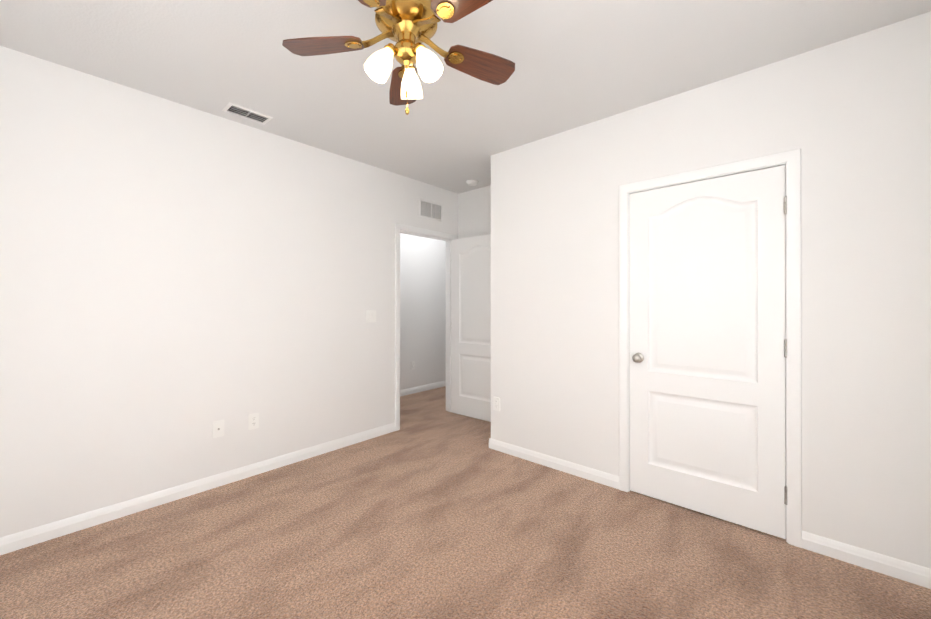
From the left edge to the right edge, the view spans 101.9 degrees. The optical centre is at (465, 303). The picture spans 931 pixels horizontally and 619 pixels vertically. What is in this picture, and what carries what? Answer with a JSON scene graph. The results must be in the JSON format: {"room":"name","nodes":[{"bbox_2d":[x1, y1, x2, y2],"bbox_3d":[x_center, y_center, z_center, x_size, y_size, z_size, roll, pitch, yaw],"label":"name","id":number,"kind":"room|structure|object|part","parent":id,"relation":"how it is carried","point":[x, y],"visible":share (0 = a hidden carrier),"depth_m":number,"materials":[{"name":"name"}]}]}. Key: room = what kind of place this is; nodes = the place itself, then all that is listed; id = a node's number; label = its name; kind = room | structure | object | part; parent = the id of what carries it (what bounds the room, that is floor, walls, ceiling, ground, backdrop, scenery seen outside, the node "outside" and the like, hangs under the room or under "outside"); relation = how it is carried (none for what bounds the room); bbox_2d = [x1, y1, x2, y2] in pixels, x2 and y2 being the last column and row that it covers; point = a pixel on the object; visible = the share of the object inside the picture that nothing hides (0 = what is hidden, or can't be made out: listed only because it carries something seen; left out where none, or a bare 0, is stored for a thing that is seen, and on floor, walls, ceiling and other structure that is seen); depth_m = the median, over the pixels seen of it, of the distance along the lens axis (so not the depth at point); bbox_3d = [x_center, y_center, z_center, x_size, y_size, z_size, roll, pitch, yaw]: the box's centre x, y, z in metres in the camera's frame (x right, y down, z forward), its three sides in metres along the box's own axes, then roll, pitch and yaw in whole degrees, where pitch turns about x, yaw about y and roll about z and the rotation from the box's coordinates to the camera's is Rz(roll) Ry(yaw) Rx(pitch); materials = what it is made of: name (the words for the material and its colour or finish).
{"room":"empty bedroom","nodes":[
{"label":"empty bedroom","id":0,"kind":"room"},
{"bbox_2d":[0,46,457,537],"bbox_3d":[-0.841,-0.013,3.794,0.120,2.620,6.340,0,0,41],"label":"wall","id":1,"kind":"structure","parent":0,"point":[177,280],"depth_m":2.46,"materials":[{"name":"paint"}]},
{"bbox_2d":[0,422,395,554],"bbox_3d":[-1.751,1.251,2.660,0.013,0.086,3.138,0,0,41],"label":"baseboard","id":2,"kind":"structure","parent":1,"relation":"attached to","point":[23,539],"depth_m":2.44,"materials":[{"name":"paint"}]},
{"bbox_2d":[212,420,223,437],"bbox_3d":[-1.744,0.889,2.668,0.016,0.117,0.072,0,0,41],"label":"outlet","id":3,"kind":"object","parent":1,"relation":"attached to","point":[218,428],"visible":1,"depth_m":2.66,"materials":[{"name":"plastic"}]},
{"bbox_2d":[248,413,258,429],"bbox_3d":[-1.594,0.890,2.843,0.009,0.117,0.072,0,0,41],"label":"electrical outlet","id":4,"kind":"object","parent":1,"relation":"attached to","point":[253,420],"visible":1,"depth_m":2.84,"materials":[{"name":"plastic"}]},
{"bbox_2d":[366,310,375,322],"bbox_3d":[-0.903,0.127,3.623,0.013,0.117,0.115,0,0,41],"label":"light switch","id":5,"kind":"object","parent":1,"relation":"attached to","point":[370,315],"visible":1,"depth_m":3.62,"materials":[{"name":"plastic"}]},
{"bbox_2d":[395,223,456,430],"bbox_3d":[-0.457,0.241,4.228,0.154,2.113,0.926,0,0,41],"label":"door frame","id":6,"kind":"structure","parent":1,"relation":"attached to","point":[420,232],"depth_m":4.06,"materials":[{"name":"paint"}]},
{"bbox_2d":[419,198,442,221],"bbox_3d":[-0.382,-1.037,4.219,0.008,0.200,0.360,0,0,41],"label":"air vent","id":7,"kind":"object","parent":1,"relation":"in","point":[428,209],"visible":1,"depth_m":4.21,"materials":[{"name":"metal"}]},
{"bbox_2d":[400,233,445,389],"bbox_3d":[-1.618,-0.011,4.561,0.120,2.620,6.460,0,0,41],"label":"wall","id":8,"kind":"structure","parent":0,"point":[423,303],"depth_m":5.55,"materials":[{"name":"paint"}]},
{"bbox_2d":[400,380,445,396],"bbox_3d":[-1.164,1.257,4.971,0.013,0.086,5.000,0,0,41],"label":"baseboard","id":9,"kind":"structure","parent":8,"relation":"attached to","point":[417,389],"depth_m":5.56,"materials":[{"name":"paint"}]},
{"bbox_2d":[0,386,930,618],"bbox_3d":[0.169,1.345,2.978,4.890,0.100,6.460,0,0,41],"label":"floor","id":10,"kind":"structure","parent":0,"point":[432,508],"depth_m":1.94,"materials":[{"name":"carpet"}]},
{"bbox_2d":[0,0,930,193],"bbox_3d":[0.169,-1.375,2.985,4.890,0.100,6.460,0,0,41],"label":"ceiling","id":11,"kind":"structure","parent":0,"point":[578,63],"depth_m":2.04,"materials":[{"name":"paint"}]},
{"bbox_2d":[222,102,272,124],"bbox_3d":[-1.524,-1.322,2.646,0.155,0.020,0.275,0,0,41],"label":"ceiling vent","id":12,"kind":"object","parent":11,"relation":"in","point":[229,105],"visible":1,"depth_m":2.63,"materials":[{"name":"metal"}]},
{"bbox_2d":[282,0,514,114],"bbox_3d":[-0.212,-1.041,1.488,0.951,0.575,0.992,0,0,41],"label":"ceiling fan","id":13,"kind":"object","parent":11,"relation":"hanging from","point":[409,27],"visible":1,"depth_m":1.50,"materials":[{"name":"brown wood"}]},
{"bbox_3d":[-0.580,-1.060,1.555,0.328,0.006,0.142,0,12,7],"label":"blade","id":14,"kind":"part","parent":13,"relation":"part of","materials":[{"name":"brown wood"}]},
{"label":"blade","id":15,"kind":"part","parent":13,"relation":"part of","materials":[{"name":"brown wood"}]},
{"bbox_3d":[-0.322,-0.938,1.468,0.094,0.118,0.094,32,-15,-24],"label":"lamp shade","id":16,"kind":"part","parent":13,"relation":"part of","materials":[{"name":"white glass"}]},
{"bbox_2d":[384,43,395,56],"bbox_3d":[-0.293,-0.996,1.483,0.048,0.028,0.048,32,-15,-24],"label":"socket","id":17,"kind":"object","parent":13,"relation":"attached to","point":[390,47],"depth_m":1.47,"materials":[{"name":"gold metal"}]},
{"bbox_3d":[-0.303,-1.059,1.853,0.142,0.006,0.328,-12,2,-11],"label":"blade","id":18,"kind":"part","parent":13,"relation":"part of","materials":[{"name":"brown wood"}]},
{"bbox_3d":[-0.233,-0.938,1.611,0.094,0.118,0.094,0,29,2],"label":"lamp shade","id":19,"kind":"part","parent":13,"relation":"part of","materials":[{"name":"white glass"}]},
{"bbox_2d":[414,42,425,54],"bbox_3d":[-0.181,-0.996,1.479,0.048,0.028,0.048,-33,-17,27],"label":"socket","id":20,"kind":"object","parent":13,"relation":"attached to","point":[417,46],"depth_m":1.46,"materials":[{"name":"gold metal"}]},
{"bbox_3d":[-0.159,-0.950,1.466,0.054,0.082,0.054,-33,-17,27],"label":"bulb","id":21,"kind":"part","parent":13,"relation":"part of","materials":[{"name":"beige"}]},
{"bbox_3d":[-0.153,-0.938,1.462,0.094,0.118,0.094,-33,-17,27],"label":"lamp shade","id":22,"kind":"part","parent":13,"relation":"part of","materials":[{"name":"white glass"}]},
{"bbox_3d":[0.018,-1.061,1.278,0.328,0.006,0.142,0,-12,43],"label":"blade","id":23,"kind":"part","parent":13,"relation":"part of","materials":[{"name":"brown wood"}]},
{"bbox_3d":[0.066,-1.060,1.682,0.328,0.006,0.142,0,-12,-29],"label":"blade","id":24,"kind":"part","parent":13,"relation":"part of","materials":[{"name":"brown wood"}]},
{"bbox_2d":[466,180,478,185],"bbox_3d":[0.075,-1.302,4.109,0.136,0.040,0.136,0,0,41],"label":"smoke detector","id":25,"kind":"object","parent":11,"relation":"attached to","point":[472,182],"visible":1,"depth_m":4.07,"materials":[{"name":"plastic"}]},
{"bbox_2d":[458,185,490,238],"bbox_3d":[1.331,-0.014,3.383,3.680,2.620,0.120,0,0,41],"label":"wall","id":26,"kind":"structure","parent":0,"point":[474,212],"depth_m":4.39,"materials":[{"name":"paint"}]},
{"bbox_2d":[451,234,490,421],"bbox_3d":[0.152,0.270,4.211,0.794,2.032,0.169,0,0,39],"label":"entry door","id":27,"kind":"structure","parent":26,"relation":"in","point":[470,326],"depth_m":4.26,"materials":[{"name":"paint"}]},
{"bbox_2d":[491,11,930,568],"bbox_3d":[1.448,-0.015,2.752,2.670,2.620,0.670,0,0,41],"label":"wall","id":28,"kind":"structure","parent":0,"point":[850,118],"depth_m":1.98,"materials":[{"name":"paint"}]},
{"bbox_2d":[493,397,499,410],"bbox_3d":[0.274,0.891,3.335,0.072,0.117,0.009,0,0,41],"label":"electrical outlet","id":29,"kind":"object","parent":28,"relation":"attached to","point":[496,403],"visible":1,"depth_m":3.33,"materials":[{"name":"plastic"}]},
{"bbox_2d":[489,438,618,488],"bbox_3d":[0.641,1.252,3.006,1.148,0.086,0.013,0,0,41],"label":"baseboard","id":30,"kind":"structure","parent":28,"relation":"attached to","point":[601,477],"depth_m":2.93,"materials":[{"name":"paint"}]},
{"bbox_2d":[629,165,785,538],"bbox_3d":[1.442,0.266,2.334,0.816,2.032,0.169,0,0,41],"label":"closet door","id":31,"kind":"structure","parent":28,"relation":"in","point":[706,346],"depth_m":2.28,"materials":[{"name":"paint"}]},
{"bbox_3d":[1.149,0.367,2.525,0.066,0.066,0.067,0,0,41],"label":"knob","id":32,"kind":"part","parent":31,"relation":"part of","materials":[{"name":"silver metal"}]},
{"bbox_2d":[619,149,801,547],"bbox_3d":[1.464,0.237,2.360,0.948,2.113,0.138,0,0,41],"label":"door frame","id":33,"kind":"structure","parent":28,"relation":"attached to","point":[790,160],"depth_m":2.04,"materials":[{"name":"paint"}]},
{"bbox_2d":[784,486,786,504],"bbox_3d":[1.745,1.041,2.054,0.015,0.100,0.043,0,0,41],"label":"closet door hinge","id":34,"kind":"object","parent":33,"relation":"attached to","point":[785,495],"visible":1,"depth_m":2.04,"materials":[{"name":"silver metal"}]},
{"bbox_2d":[784,339,786,357],"bbox_3d":[1.745,0.245,2.056,0.015,0.100,0.043,0,0,41],"label":"closet door hinge","id":35,"kind":"object","parent":33,"relation":"attached to","point":[785,348],"visible":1,"depth_m":2.04,"materials":[{"name":"silver metal"}]},
{"bbox_2d":[784,196,786,214],"bbox_3d":[1.745,-0.531,2.058,0.015,0.100,0.043,0,0,41],"label":"closet door hinge","id":36,"kind":"object","parent":33,"relation":"attached to","point":[785,205],"visible":1,"depth_m":2.04,"materials":[{"name":"silver metal"}]},
{"bbox_2d":[802,531,930,588],"bbox_3d":[1.945,1.250,1.854,0.440,0.086,0.013,0,0,41],"label":"baseboard","id":37,"kind":"structure","parent":28,"relation":"attached to","point":[919,575],"depth_m":1.83,"materials":[{"name":"paint"}]}
]}

